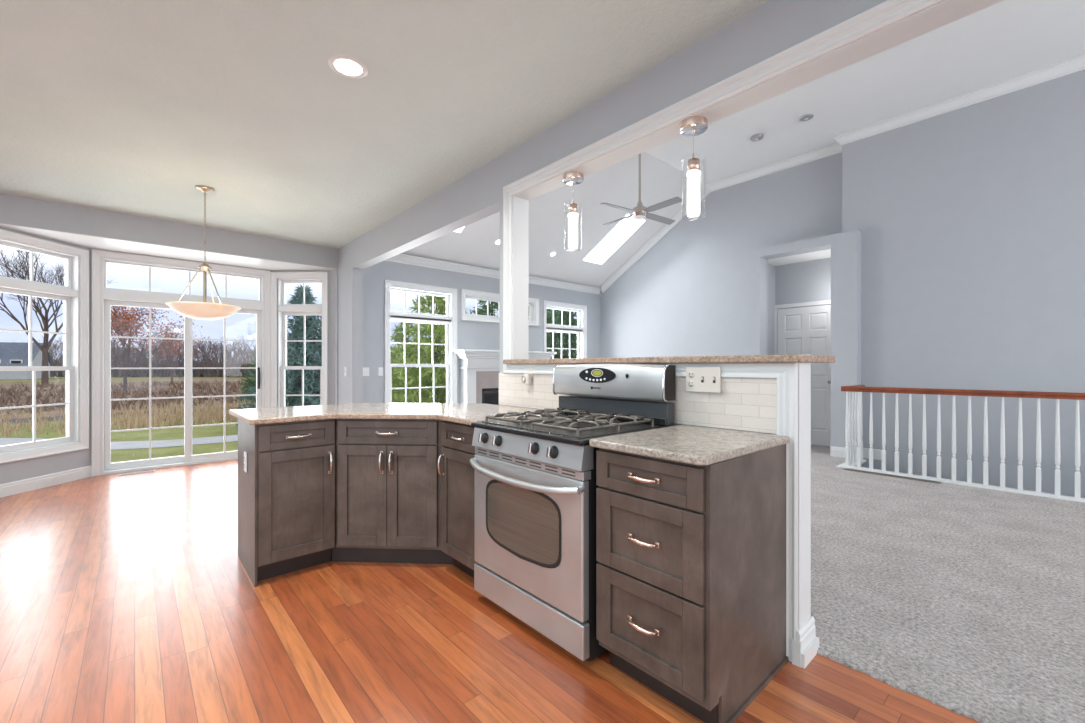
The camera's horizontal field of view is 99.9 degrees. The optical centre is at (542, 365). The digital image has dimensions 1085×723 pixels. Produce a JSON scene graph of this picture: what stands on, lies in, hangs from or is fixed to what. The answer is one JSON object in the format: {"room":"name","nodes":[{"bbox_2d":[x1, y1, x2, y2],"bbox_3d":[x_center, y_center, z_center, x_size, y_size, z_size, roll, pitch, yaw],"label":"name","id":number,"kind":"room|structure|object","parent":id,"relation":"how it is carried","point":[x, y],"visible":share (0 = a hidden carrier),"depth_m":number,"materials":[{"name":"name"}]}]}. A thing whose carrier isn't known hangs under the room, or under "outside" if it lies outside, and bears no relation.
{"room":"kitchen","nodes":[
{"label":"kitchen","id":0,"kind":"room"},
{"bbox_2d":[0,226,90,483],"bbox_3d":[-5.009,-0.037,4.470,0.150,2.475,0.996,0,0,3],"label":"wall","id":1,"kind":"structure","parent":0,"point":[34,467],"depth_m":4.59,"materials":[{"name":"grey paint"}]},
{"bbox_2d":[0,229,88,463],"bbox_3d":[-4.989,-0.177,4.484,0.170,2.135,0.866,0,0,3],"label":"window","id":2,"kind":"structure","parent":1,"relation":"in","point":[74,295],"depth_m":4.78,"materials":[{"name":"white paint"}]},
{"bbox_2d":[0,465,90,497],"bbox_3d":[-4.036,1.140,5.272,3.090,0.120,0.700,0,0,-42],"label":"baseboard","id":3,"kind":"structure","parent":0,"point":[20,486],"depth_m":4.50,"materials":[{"name":"white paint"}]},
{"bbox_2d":[0,223,335,270],"bbox_3d":[-4.093,-1.335,5.328,3.120,0.120,0.820,0,0,-42],"label":"ceiling","id":4,"kind":"structure","parent":0,"point":[92,242],"depth_m":5.08,"materials":[{"name":"white paint"}]},
{"bbox_2d":[0,193,337,403],"bbox_3d":[-4.806,-0.172,4.221,5.660,2.745,0.140,0,0,-42],"label":"wall","id":5,"kind":"structure","parent":0,"point":[14,210],"depth_m":4.79,"materials":[{"name":"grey paint"}]},
{"bbox_2d":[271,270,334,406],"bbox_3d":[-3.141,-0.037,6.150,0.976,2.475,0.150,0,0,3],"label":"wall","id":6,"kind":"structure","parent":0,"point":[331,272],"depth_m":6.06,"materials":[{"name":"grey paint"}]},
{"bbox_2d":[271,272,328,406],"bbox_3d":[-3.229,-0.177,6.135,0.780,2.145,0.170,0,0,3],"label":"window","id":7,"kind":"structure","parent":6,"relation":"in","point":[284,309],"depth_m":6.08,"materials":[{"name":"white paint"}]},
{"bbox_2d":[0,0,768,248],"bbox_3d":[-1.615,-1.595,0.622,5.620,0.100,9.480,0,0,-42],"label":"ceiling","id":8,"kind":"structure","parent":0,"point":[129,107],"depth_m":2.56,"materials":[{"name":"white paint"}]},
{"bbox_2d":[165,185,241,319],"bbox_3d":[-2.930,-0.973,3.958,0.532,1.144,0.532,0,0,-42],"label":"chandelier","id":9,"kind":"object","parent":8,"relation":"hanging from","point":[203,310],"visible":1,"depth_m":3.89,"materials":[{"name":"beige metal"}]},
{"bbox_2d":[328,54,367,78],"bbox_3d":[-1.003,-1.542,2.356,0.190,0.006,0.190,0,0,-42],"label":"recessed light","id":10,"kind":"object","parent":8,"relation":"in","point":[344,65],"visible":1,"depth_m":2.35,"materials":[{"name":"white glass"}]},
{"bbox_2d":[363,261,599,402],"bbox_3d":[-0.747,-0.220,7.850,5.350,2.840,0.140,0,0,-42],"label":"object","id":11,"kind":"structure","parent":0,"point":[471,335],"depth_m":7.22,"materials":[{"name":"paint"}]},
{"bbox_2d":[363,367,368,375],"bbox_3d":[-2.427,0.078,6.243,0.112,0.118,0.016,0,0,-42],"label":"light switch","id":12,"kind":"object","parent":11,"relation":"attached to","point":[365,369],"visible":0.77,"depth_m":6.25,"materials":[{"name":"white plastic"}]},
{"bbox_2d":[378,367,382,375],"bbox_3d":[-2.264,0.078,6.388,0.070,0.118,0.016,0,0,-42],"label":"light switch","id":13,"kind":"object","parent":11,"relation":"attached to","point":[380,369],"visible":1,"depth_m":6.39,"materials":[{"name":"white plastic"}]},
{"bbox_2d":[384,280,456,402],"bbox_3d":[-1.833,-0.212,6.859,1.170,2.005,0.170,0,0,-42],"label":"window","id":14,"kind":"structure","parent":11,"relation":"attached to","point":[389,285],"depth_m":6.87,"materials":[{"name":"white paint"}]},
{"bbox_2d":[461,289,538,325],"bbox_3d":[-0.726,-0.978,7.849,1.640,0.495,0.170,0,0,-42],"label":"window","id":15,"kind":"structure","parent":11,"relation":"attached to","point":[465,294],"depth_m":7.63,"materials":[{"name":"white paint"}]},
{"bbox_2d":[453,349,556,404],"bbox_3d":[-0.576,0.467,7.681,1.940,1.435,0.339,0,0,-42],"label":"fireplace mantel","id":16,"kind":"object","parent":11,"relation":"attached to","point":[479,369],"visible":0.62,"depth_m":7.28,"materials":[{"name":"white paint"}]},
{"bbox_2d":[453,349,556,368],"bbox_3d":[-0.576,-0.103,7.681,1.940,0.295,0.339,0,0,-42],"label":"mantel shelf","id":17,"kind":"object","parent":16,"relation":"attached to","point":[469,359],"depth_m":7.25,"materials":[{"name":"white paint"}]},
{"bbox_2d":[543,300,586,358],"bbox_3d":[0.407,-0.212,8.862,1.160,2.005,0.170,0,0,-42],"label":"window","id":18,"kind":"structure","parent":11,"relation":"attached to","point":[578,330],"depth_m":8.90,"materials":[{"name":"white paint"}]},
{"bbox_2d":[0,444,1084,722],"bbox_3d":[0.822,1.251,2.157,11.300,0.138,12.120,0,0,-42],"label":"floor","id":19,"kind":"structure","parent":0,"point":[131,598],"depth_m":2.10,"materials":[{"name":"brown wood"}]},
{"bbox_2d":[119,470,154,475],"bbox_3d":[-4.537,1.196,5.105,0.300,0.006,0.075,0,0,-42],"label":"floor vent","id":20,"kind":"object","parent":19,"relation":"in","point":[151,470],"visible":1,"depth_m":5.11,"materials":[{"name":"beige metal"}]},
{"bbox_2d":[238,419,334,586],"bbox_3d":[-1.567,0.757,2.792,0.416,0.885,0.602,0,0,-42],"label":"base cabinet","id":21,"kind":"object","parent":19,"relation":"on","point":[286,493],"visible":0.94,"depth_m":2.61,"materials":[{"name":"brown wood"}]},
{"bbox_2d":[244,451,246,472],"bbox_3d":[-1.735,0.560,2.661,0.009,0.115,0.070,0,0,-42],"label":"outlet plate","id":22,"kind":"object","parent":21,"relation":"attached to","point":[245,453],"visible":1,"depth_m":2.64,"materials":[{"name":"white plastic"}]},
{"bbox_2d":[331,419,452,563],"bbox_3d":[-0.870,0.757,3.131,1.072,0.885,1.012,0,0,-42],"label":"base cabinet","id":23,"kind":"object","parent":19,"relation":"on","point":[388,479],"visible":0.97,"depth_m":2.72,"materials":[{"name":"brown wood"}]},
{"bbox_2d":[229,403,555,424],"bbox_3d":[-0.945,0.299,2.887,1.530,0.030,1.577,0,0,-42],"label":"countertop","id":24,"kind":"structure","parent":23,"relation":"on","point":[462,413],"depth_m":2.85,"materials":[{"name":"stone"}]},
{"bbox_2d":[437,421,476,577],"bbox_3d":[-0.247,0.757,2.737,0.680,0.885,0.400,0,0,-42],"label":"base cabinet","id":25,"kind":"object","parent":19,"relation":"on","point":[457,474],"visible":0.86,"depth_m":2.56,"materials":[{"name":"brown wood"}]},
{"bbox_2d":[470,364,674,661],"bbox_3d":[0.125,0.594,2.261,0.730,1.213,0.774,0,0,-42],"label":"gas range","id":26,"kind":"object","parent":19,"relation":"on","point":[535,476],"visible":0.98,"depth_m":2.06,"materials":[{"name":"silver metal"}]},
{"bbox_2d":[471,414,663,445],"bbox_3d":[0.113,0.299,2.249,0.603,0.023,0.772,0,0,-42],"label":"cooktop","id":27,"kind":"object","parent":26,"relation":"in","point":[558,437],"depth_m":2.05,"materials":[{"name":"black metal"}]},
{"bbox_2d":[591,369,602,376],"bbox_3d":[0.294,0.038,2.456,0.004,0.042,0.084,0,0,-42],"label":"clock","id":28,"kind":"object","parent":26,"relation":"on","point":[594,372],"depth_m":2.46,"materials":[{"name":"yellow plastic"}]},
{"bbox_2d":[596,444,787,722],"bbox_3d":[0.588,0.757,1.803,0.680,0.885,0.475,0,0,-42],"label":"base cabinet","id":29,"kind":"object","parent":19,"relation":"on","point":[691,567],"visible":0.98,"depth_m":1.60,"materials":[{"name":"brown wood"}]},
{"bbox_2d":[589,425,788,465],"bbox_3d":[0.592,0.299,1.815,0.667,0.030,0.493,0,0,-42],"label":"countertop","id":30,"kind":"structure","parent":29,"relation":"on","point":[695,445],"depth_m":1.71,"materials":[{"name":"grey stone"}]},
{"bbox_2d":[843,468,941,483],"bbox_3d":[3.745,1.181,4.918,0.090,0.006,0.840,0,0,-42],"label":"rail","id":31,"kind":"object","parent":19,"relation":"in","point":[855,470],"visible":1,"depth_m":4.89,"materials":[{"name":"white wood"}]},
{"bbox_2d":[836,385,1084,502],"bbox_3d":[5.134,0.716,3.980,0.700,0.960,4.290,0,0,-42],"label":"stair railing","id":32,"kind":"object","parent":19,"relation":"on","point":[854,459],"visible":1,"depth_m":4.59,"materials":[{"name":"white paint"}]},
{"bbox_2d":[400,152,705,287],"bbox_3d":[0.117,-2.365,6.929,5.250,1.591,2.485,0,0,-42],"label":"ceiling","id":33,"kind":"structure","parent":0,"point":[617,184],"depth_m":7.23,"materials":[{"name":"white paint"}]},
{"bbox_2d":[494,239,499,244],"bbox_3d":[-0.686,-1.926,7.082,0.140,0.072,0.120,0,0,-37],"label":"recessed light","id":34,"kind":"object","parent":33,"relation":"in","point":[496,242],"visible":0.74,"depth_m":7.07,"materials":[{"name":"white paint"}]},
{"bbox_2d":[549,251,556,256],"bbox_3d":[0.180,-1.928,7.852,0.140,0.072,0.120,0,0,-37],"label":"recessed light","id":35,"kind":"object","parent":33,"relation":"in","point":[553,253],"visible":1,"depth_m":7.85,"materials":[{"name":"white paint"}]},
{"bbox_2d":[583,214,645,264],"bbox_3d":[1.205,-2.380,8.206,0.535,0.895,1.181,0,0,-42],"label":"skylight window","id":36,"kind":"structure","parent":33,"relation":"attached to","point":[627,227],"depth_m":8.42,"materials":[{"name":"white glass"}]},
{"bbox_2d":[338,0,886,403],"bbox_3d":[1.113,-0.973,1.853,0.130,4.345,11.280,0,0,-42],"label":"beam","id":37,"kind":"structure","parent":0,"point":[775,26],"depth_m":2.79,"materials":[{"name":"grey paint"}]},
{"bbox_2d":[499,200,775,434],"bbox_3d":[0.399,-0.005,2.644,0.140,2.410,2.010,0,0,-42],"label":"wall","id":38,"kind":"structure","parent":0,"point":[745,404],"depth_m":2.14,"materials":[{"name":"beige tile"}]},
{"bbox_2d":[521,368,532,384],"bbox_3d":[-0.104,0.069,3.055,0.061,0.113,0.064,0,0,-42],"label":"plug","id":39,"kind":"object","parent":38,"relation":"attached to","point":[526,378],"visible":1,"depth_m":3.04,"materials":[{"name":"beige plastic"}]},
{"bbox_2d":[563,171,583,248],"bbox_3d":[0.193,-0.970,2.882,0.132,0.468,0.132,0,0,-42],"label":"pendant light","id":40,"kind":"object","parent":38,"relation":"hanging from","point":[571,177],"visible":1,"depth_m":2.86,"materials":[{"name":"white glass"}]},
{"bbox_2d":[569,199,576,213],"bbox_3d":[0.193,-1.006,2.882,0.056,0.098,0.056,0,0,-42],"label":"socket","id":41,"kind":"object","parent":40,"relation":"attached to","point":[573,206],"depth_m":2.86,"materials":[{"name":"silver metal"}]},
{"bbox_2d":[503,362,798,661],"bbox_3d":[0.374,0.591,2.563,0.026,1.218,1.957,0,0,-42],"label":"trim","id":42,"kind":"structure","parent":38,"relation":"attached to","point":[786,375],"depth_m":1.86,"materials":[{"name":"white paint"}]},
{"bbox_2d":[503,354,834,363],"bbox_3d":[0.529,-0.030,2.656,0.440,0.032,1.945,0,0,-42],"label":"bar","id":43,"kind":"object","parent":38,"relation":"attached to","point":[801,358],"visible":0.99,"depth_m":2.13,"materials":[{"name":"stone"}]},
{"bbox_2d":[686,367,721,392],"bbox_3d":[0.749,0.063,2.122,0.035,0.116,0.172,0,0,-42],"label":"switch plate","id":44,"kind":"object","parent":38,"relation":"attached to","point":[698,379],"visible":1,"depth_m":2.11,"materials":[{"name":"beige plastic"}]},
{"bbox_2d":[688,371,693,386],"bbox_3d":[0.704,0.063,2.159,0.003,0.075,0.033,0,0,-42],"label":"receptacle","id":45,"kind":"object","parent":44,"relation":"attached to","point":[690,373],"depth_m":2.16,"materials":[{"name":"beige plastic"}]},
{"bbox_2d":[503,0,943,373],"bbox_3d":[2.268,-0.617,0.445,0.026,1.351,7.640,0,0,-42],"label":"trim","id":46,"kind":"structure","parent":38,"relation":"attached to","point":[889,12],"depth_m":2.12,"materials":[{"name":"white paint"}]},
{"bbox_2d":[512,0,1003,629],"bbox_3d":[2.354,-0.006,0.466,0.140,2.413,7.557,0,0,-42],"label":"trim","id":47,"kind":"structure","parent":38,"relation":"attached to","point":[945,12],"depth_m":1.92,"materials":[{"name":"white paint"}]},
{"bbox_2d":[792,616,818,668],"bbox_3d":[1.086,1.133,1.879,0.176,0.135,0.045,0,0,-42],"label":"baseboard","id":48,"kind":"structure","parent":38,"relation":"attached to","point":[804,649],"depth_m":1.84,"materials":[{"name":"white paint"}]},
{"bbox_2d":[680,116,707,216],"bbox_3d":[0.749,-0.970,2.260,0.132,0.468,0.132,0,0,-42],"label":"pendant light","id":49,"kind":"object","parent":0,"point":[693,126],"visible":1,"depth_m":2.23,"materials":[{"name":"white glass"}]},
{"bbox_2d":[688,153,699,171],"bbox_3d":[0.749,-1.006,2.260,0.056,0.098,0.056,0,0,-42],"label":"socket","id":50,"kind":"object","parent":49,"relation":"attached to","point":[693,163],"depth_m":2.24,"materials":[{"name":"silver metal"}]},
{"bbox_2d":[600,152,841,357],"bbox_3d":[2.683,-0.922,7.952,0.140,4.445,4.560,0,0,-42],"label":"wall","id":51,"kind":"structure","parent":0,"point":[682,297],"depth_m":7.67,"materials":[{"name":"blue paint"}]},
{"bbox_2d":[767,258,830,354],"bbox_3d":[3.945,-0.250,6.720,0.660,2.900,1.360,0,0,-42],"label":"wall","id":52,"kind":"structure","parent":0,"point":[807,281],"depth_m":7.08,"materials":[{"name":"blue paint"}]},
{"bbox_2d":[774,300,830,446],"bbox_3d":[3.998,0.106,6.942,0.083,2.155,0.940,0,0,-42],"label":"door","id":53,"kind":"structure","parent":52,"relation":"in","point":[805,330],"depth_m":6.86,"materials":[{"name":"white paint"}]},
{"bbox_2d":[767,249,830,265],"bbox_3d":[3.912,-1.650,6.757,0.660,0.100,1.260,0,0,-42],"label":"ceiling","id":54,"kind":"structure","parent":0,"point":[822,254],"depth_m":6.79,"materials":[{"name":"white paint"}]},
{"bbox_2d":[741,230,860,447],"bbox_3d":[3.592,-0.265,6.425,0.260,2.930,1.490,0,0,-42],"label":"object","id":55,"kind":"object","parent":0,"point":[845,247],"visible":0.74,"depth_m":5.96,"materials":[{"name":"blue paint"}]},
{"bbox_2d":[645,0,1084,183],"bbox_3d":[3.886,-3.095,2.713,5.250,0.100,8.865,0,0,-42],"label":"ceiling","id":56,"kind":"structure","parent":0,"point":[1004,40],"depth_m":4.93,"materials":[{"name":"white paint"}]},
{"bbox_2d":[600,153,682,224],"bbox_3d":[1.355,-2.538,6.335,1.063,1.015,1.066,0,0,9],"label":"ceiling fan","id":57,"kind":"object","parent":56,"relation":"hanging from","point":[640,212],"visible":0.85,"depth_m":6.23,"materials":[{"name":"silver metal"}]},
{"bbox_2d":[751,133,762,140],"bbox_3d":[2.845,-3.019,6.045,0.150,0.052,0.150,0,0,-42],"label":"smoke detector","id":58,"kind":"object","parent":56,"relation":"attached to","point":[756,137],"visible":1,"depth_m":6.01,"materials":[{"name":"silver metal"}]},
{"bbox_2d":[799,114,812,120],"bbox_3d":[3.230,-3.034,5.584,0.150,0.023,0.150,0,0,-42],"label":"ceiling sensor","id":59,"kind":"object","parent":56,"relation":"attached to","point":[806,117],"visible":1,"depth_m":5.56,"materials":[{"name":"silver metal"}]},
{"bbox_2d":[842,70,1084,497],"bbox_3d":[6.395,0.427,3.612,0.350,7.145,6.860,0,0,-42],"label":"wall","id":60,"kind":"structure","parent":0,"point":[970,220],"depth_m":5.08,"materials":[{"name":"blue paint"}]},
{"bbox_2d":[384,54,1084,296],"bbox_3d":[3.062,-2.243,3.596,5.100,1.627,11.280,0,0,-42],"label":"trim","id":61,"kind":"structure","parent":60,"relation":"attached to","point":[1076,64],"depth_m":6.39,"materials":[{"name":"white paint"}]},
{"bbox_2d":[830,446,881,459],"bbox_3d":[0.929,1.119,5.982,5.100,0.130,4.880,0,0,-42],"label":"baseboard","id":62,"kind":"structure","parent":60,"relation":"attached to","point":[834,451],"depth_m":5.87,"materials":[{"name":"white paint"}]},
{"bbox_3d":[-4.319,-0.038,5.588,1.710,2.475,0.150,0,0,-42],"label":"wall","id":63,"kind":"structure","parent":0,"visible":0},
{"bbox_2d":[91,249,270,476],"bbox_3d":[-4.310,-0.035,5.570,1.700,2.470,0.170,0,0,-42],"label":"door","id":64,"kind":"structure","parent":63,"relation":"in","point":[102,297],"depth_m":5.36,"materials":[{"name":"white paint"}]},
{"label":"outside","id":65,"kind":"structure","parent":0,"visible":0},
{"bbox_2d":[0,378,317,419],"bbox_3d":[-16.307,1.575,40.743,210.000,0.250,40.445,0,0,-42],"label":"field","id":66,"kind":"structure","parent":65,"point":[56,412],"depth_m":25.38,"materials":[{"name":"plant"}]},
{"bbox_2d":[0,248,115,385],"bbox_3d":[-36.902,-4.586,33.838,10.267,12.773,8.739,0,0,25],"label":"bare tree","id":67,"kind":"object","parent":66,"relation":"on","point":[44,375],"visible":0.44,"depth_m":33.18,"materials":[{"name":"brown plant"}]},
{"bbox_2d":[0,379,317,413],"bbox_3d":[-21.672,1.380,30.235,60.365,0.620,26.328,0,0,-42],"label":"undergrowth","id":68,"kind":"object","parent":66,"relation":"on","point":[141,393],"visible":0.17,"depth_m":24.29,"materials":[{"name":"brown plant"}]},
{"bbox_2d":[111,305,208,391],"bbox_3d":[-23.965,-1.380,27.597,5.933,6.360,5.754,0,0,40],"label":"autumn tree","id":69,"kind":"object","parent":66,"relation":"on","point":[123,325],"visible":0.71,"depth_m":26.92,"materials":[{"name":"red plant"}]},
{"bbox_2d":[146,331,200,381],"bbox_3d":[-32.460,-0.684,39.973,4.449,4.769,3.967,0,0,-42],"label":"autumn tree","id":70,"kind":"object","parent":66,"relation":"on","point":[169,347],"visible":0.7,"depth_m":39.80,"materials":[{"name":"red plant"}]},
{"bbox_2d":[233,349,255,403],"bbox_3d":[-12.281,0.392,19.975,2.263,2.816,2.190,0,0,-42],"label":"conifer","id":71,"kind":"object","parent":66,"relation":"on","point":[253,373],"visible":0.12,"depth_m":19.64,"materials":[{"name":"green plant"}]},
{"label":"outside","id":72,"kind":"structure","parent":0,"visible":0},
{"bbox_2d":[0,376,254,382],"bbox_3d":[-55.442,1.450,84.513,350.000,0.100,86.083,0,0,-42],"label":"field","id":73,"kind":"structure","parent":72,"point":[51,379],"depth_m":50.46,"materials":[{"name":"plant"}]},
{"bbox_2d":[0,342,55,378],"bbox_3d":[-60.952,-0.500,52.000,6.000,4.400,5.200,0,0,-24],"label":"house","id":74,"kind":"structure","parent":73,"relation":"on","point":[11,353],"depth_m":51.43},
{"bbox_2d":[27,336,61,356],"bbox_3d":[-67.834,-1.325,61.248,5.640,6.016,6.088,0,0,-23],"label":"bare tree","id":75,"kind":"object","parent":73,"relation":"on","point":[42,336],"visible":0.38,"depth_m":62.49,"materials":[{"name":"plant"}]},
{"bbox_2d":[40,336,62,357],"bbox_3d":[-66.701,-1.809,63.593,6.606,7.046,7.130,0,0,22],"label":"bare tree","id":76,"kind":"object","parent":73,"relation":"on","point":[62,336],"visible":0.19,"depth_m":63.19,"materials":[{"name":"grey plant"}]},
{"bbox_2d":[42,339,62,362],"bbox_3d":[-73.850,-1.162,67.529,4.632,5.693,6.693,0,0,6],"label":"bare tree","id":77,"kind":"object","parent":73,"relation":"on","point":[55,339],"visible":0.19,"depth_m":67.73,"materials":[{"name":"plant"}]},
{"bbox_2d":[48,348,64,372],"bbox_3d":[-64.242,-0.580,61.285,4.242,4.440,5.541,0,0,3],"label":"bare tree","id":78,"kind":"object","parent":73,"relation":"on","point":[60,359],"visible":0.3,"depth_m":60.71,"materials":[{"name":"grey plant"}]},
{"bbox_2d":[57,348,139,361],"bbox_3d":[-80.408,-0.850,84.000,9.800,5.100,8.800,0,0,-12],"label":"house","id":79,"kind":"structure","parent":73,"relation":"on","point":[120,348],"depth_m":84.19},
{"bbox_2d":[111,340,132,377],"bbox_3d":[-53.951,-0.805,57.265,4.010,4.928,5.794,0,0,-38],"label":"bare tree","id":80,"kind":"object","parent":73,"relation":"on","point":[120,371],"visible":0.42,"depth_m":57.98,"materials":[{"name":"plant"}]},
{"bbox_2d":[111,338,138,361],"bbox_3d":[-58.156,-1.404,62.463,5.053,6.210,7.300,0,0,3],"label":"bare tree","id":81,"kind":"object","parent":73,"relation":"on","point":[111,338],"visible":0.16,"depth_m":62.79,"materials":[{"name":"grey plant"}]},
{"bbox_2d":[119,351,154,366],"bbox_3d":[-54.900,-0.337,62.050,4.619,3.929,3.197,0,0,-41],"label":"bare tree","id":82,"kind":"object","parent":73,"relation":"on","point":[135,351],"visible":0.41,"depth_m":62.08,"materials":[{"name":"plant"}]},
{"bbox_2d":[130,342,154,361],"bbox_3d":[-63.996,-1.336,74.267,5.662,6.039,6.111,0,0,28],"label":"bare tree","id":83,"kind":"object","parent":73,"relation":"on","point":[142,342],"visible":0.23,"depth_m":73.54,"materials":[{"name":"grey plant"}]},
{"bbox_2d":[140,343,163,377],"bbox_3d":[-49.874,-0.745,59.377,3.906,4.800,5.643,0,0,-36],"label":"bare tree","id":84,"kind":"object","parent":73,"relation":"on","point":[153,363],"visible":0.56,"depth_m":58.56,"materials":[{"name":"plant"}]},
{"bbox_2d":[50,352,255,376],"bbox_3d":[-63.292,-0.847,71.568,42.221,4.694,59.951,0,0,-42],"label":"undergrowth","id":85,"kind":"object","parent":73,"relation":"on","point":[114,372],"visible":0.22,"depth_m":60.82,"materials":[{"name":"brown plant"}]},
{"bbox_2d":[138,329,183,376],"bbox_3d":[-49.508,-1.691,60.122,8.498,6.810,6.506,0,0,17],"label":"bare tree","id":86,"kind":"object","parent":73,"relation":"on","point":[162,329],"visible":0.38,"depth_m":60.14,"materials":[{"name":"brown plant"}]},
{"bbox_2d":[131,334,192,376],"bbox_3d":[-49.448,-1.439,60.118,7.389,6.286,5.114,0,0,-13],"label":"bare tree","id":87,"kind":"object","parent":73,"relation":"on","point":[163,365],"visible":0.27,"depth_m":60.59,"materials":[{"name":"brown plant"}]},
{"bbox_2d":[164,352,203,370],"bbox_3d":[-48.190,-0.386,61.452,5.022,4.024,3.845,0,0,-27],"label":"bare tree","id":88,"kind":"object","parent":73,"relation":"on","point":[182,352],"visible":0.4,"depth_m":61.28,"materials":[{"name":"brown plant"}]},
{"bbox_2d":[173,344,202,362],"bbox_3d":[-50.383,-0.966,65.004,4.291,5.274,6.200,0,0,-34],"label":"bare tree","id":89,"kind":"object","parent":73,"relation":"on","point":[193,344],"visible":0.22,"depth_m":64.06,"materials":[{"name":"plant"}]},
{"bbox_2d":[192,337,219,360],"bbox_3d":[-51.764,-1.559,71.178,6.592,6.515,6.107,0,0,12],"label":"bare tree","id":90,"kind":"object","parent":73,"relation":"on","point":[199,346],"visible":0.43,"depth_m":70.84,"materials":[{"name":"grey plant"}]},
{"bbox_2d":[193,340,221,360],"bbox_3d":[-56.048,-1.641,75.535,8.366,6.704,6.404,0,0,32],"label":"bare tree","id":91,"kind":"object","parent":73,"relation":"on","point":[193,340],"visible":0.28,"depth_m":74.85,"materials":[{"name":"grey plant"}]},
{"bbox_2d":[194,338,231,362],"bbox_3d":[-50.140,-1.315,69.407,7.076,6.019,4.897,0,0,19],"label":"bare tree","id":92,"kind":"object","parent":73,"relation":"on","point":[207,338],"visible":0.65,"depth_m":68.55,"materials":[{"name":"grey plant"}]},
{"bbox_2d":[194,341,236,376],"bbox_3d":[-43.281,-1.029,60.154,5.046,5.398,6.027,0,0,-32],"label":"bare tree","id":93,"kind":"object","parent":73,"relation":"on","point":[217,347],"visible":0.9,"depth_m":60.26,"materials":[{"name":"grey plant"}]},
{"bbox_2d":[213,337,239,359],"bbox_3d":[-51.667,-1.539,73.544,7.640,6.498,5.287,0,0,45],"label":"bare tree","id":94,"kind":"object","parent":73,"relation":"on","point":[227,337],"visible":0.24,"depth_m":74.45,"materials":[{"name":"grey plant"}]},
{"bbox_2d":[218,341,247,363],"bbox_3d":[-44.305,-0.986,65.765,5.358,5.294,4.963,0,0,15],"label":"bare tree","id":95,"kind":"object","parent":73,"relation":"on","point":[227,351],"visible":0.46,"depth_m":65.66,"materials":[{"name":"grey plant"}]},
{"bbox_2d":[216,343,251,364],"bbox_3d":[-44.513,-0.866,65.484,6.303,5.050,4.825,0,0,-25],"label":"bare tree","id":96,"kind":"object","parent":73,"relation":"on","point":[234,343],"visible":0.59,"depth_m":65.42,"materials":[{"name":"grey plant"}]},
{"bbox_2d":[227,346,254,376],"bbox_3d":[-38.307,-0.468,58.555,3.926,4.200,4.689,0,0,-14],"label":"bare tree","id":97,"kind":"object","parent":73,"relation":"on","point":[246,362],"visible":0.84,"depth_m":58.50,"materials":[{"name":"plant"}]},
{"bbox_2d":[228,335,255,359],"bbox_3d":[-45.560,-1.909,71.822,6.805,7.259,7.346,0,0,-27],"label":"bare tree","id":98,"kind":"object","parent":73,"relation":"on","point":[242,335],"visible":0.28,"depth_m":70.08,"materials":[{"name":"grey plant"}]},
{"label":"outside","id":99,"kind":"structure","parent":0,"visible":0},
{"bbox_2d":[0,414,237,462],"bbox_3d":[2.451,1.550,19.764,150.000,0.140,12.800,0,0,-42],"label":"lawn","id":100,"kind":"structure","parent":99,"point":[118,455],"depth_m":10.03,"materials":[{"name":"green plant"}]},
{"bbox_2d":[233,283,321,430],"bbox_3d":[-6.054,-0.180,11.555,2.981,3.761,2.978,0,0,-42],"label":"conifer","id":101,"kind":"object","parent":100,"relation":"on","point":[295,350],"visible":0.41,"depth_m":11.15,"materials":[{"name":"green plant"}]},
{"bbox_2d":[390,322,429,402],"bbox_3d":[-5.447,-0.207,18.150,3.009,3.815,2.978,0,0,27],"label":"conifer","id":102,"kind":"object","parent":100,"relation":"on","point":[398,335],"visible":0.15,"depth_m":17.73,"materials":[{"name":"green plant"}]},
{"bbox_2d":[390,294,468,402],"bbox_3d":[-3.422,-0.854,14.443,3.961,5.144,4.028,0,0,-42],"label":"conifer","id":103,"kind":"object","parent":100,"relation":"on","point":[438,329],"visible":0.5,"depth_m":14.04,"materials":[{"name":"green plant"}]},
{"bbox_2d":[444,300,497,391],"bbox_3d":[-1.606,-0.848,14.941,3.165,5.096,3.118,0,0,15],"label":"conifer","id":104,"kind":"object","parent":100,"relation":"on","point":[483,311],"visible":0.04,"depth_m":14.72,"materials":[{"name":"green plant"}]},
{"bbox_2d":[547,308,577,358],"bbox_3d":[0.749,-1.171,15.037,4.223,5.741,4.406,0,0,-42],"label":"conifer","id":105,"kind":"object","parent":100,"relation":"on","point":[557,313],"visible":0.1,"depth_m":14.67,"materials":[{"name":"green plant"}]},
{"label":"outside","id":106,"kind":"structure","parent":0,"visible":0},
{"bbox_2d":[0,435,237,449],"bbox_3d":[-8.441,1.567,11.904,24.558,0.093,7.229,0,0,-24],"label":"path","id":107,"kind":"structure","parent":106,"point":[205,440],"depth_m":9.18,"materials":[{"name":"concrete"}]},
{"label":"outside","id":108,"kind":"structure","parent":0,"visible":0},
{"bbox_2d":[0,406,240,428],"bbox_3d":[-2.648,1.675,25.467,150.000,0.150,7.317,0,0,-42],"label":"pond","id":109,"kind":"structure","parent":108,"point":[46,418],"depth_m":14.45,"materials":[{"name":"liquid"}]},
{"bbox_2d":[0,398,255,436],"bbox_3d":[-11.808,1.400,14.717,34.214,0.500,7.524,0,0,-42],"label":"reeds","id":110,"kind":"object","parent":109,"relation":"on","point":[205,417],"visible":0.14,"depth_m":12.78,"materials":[{"name":"beige plant"}]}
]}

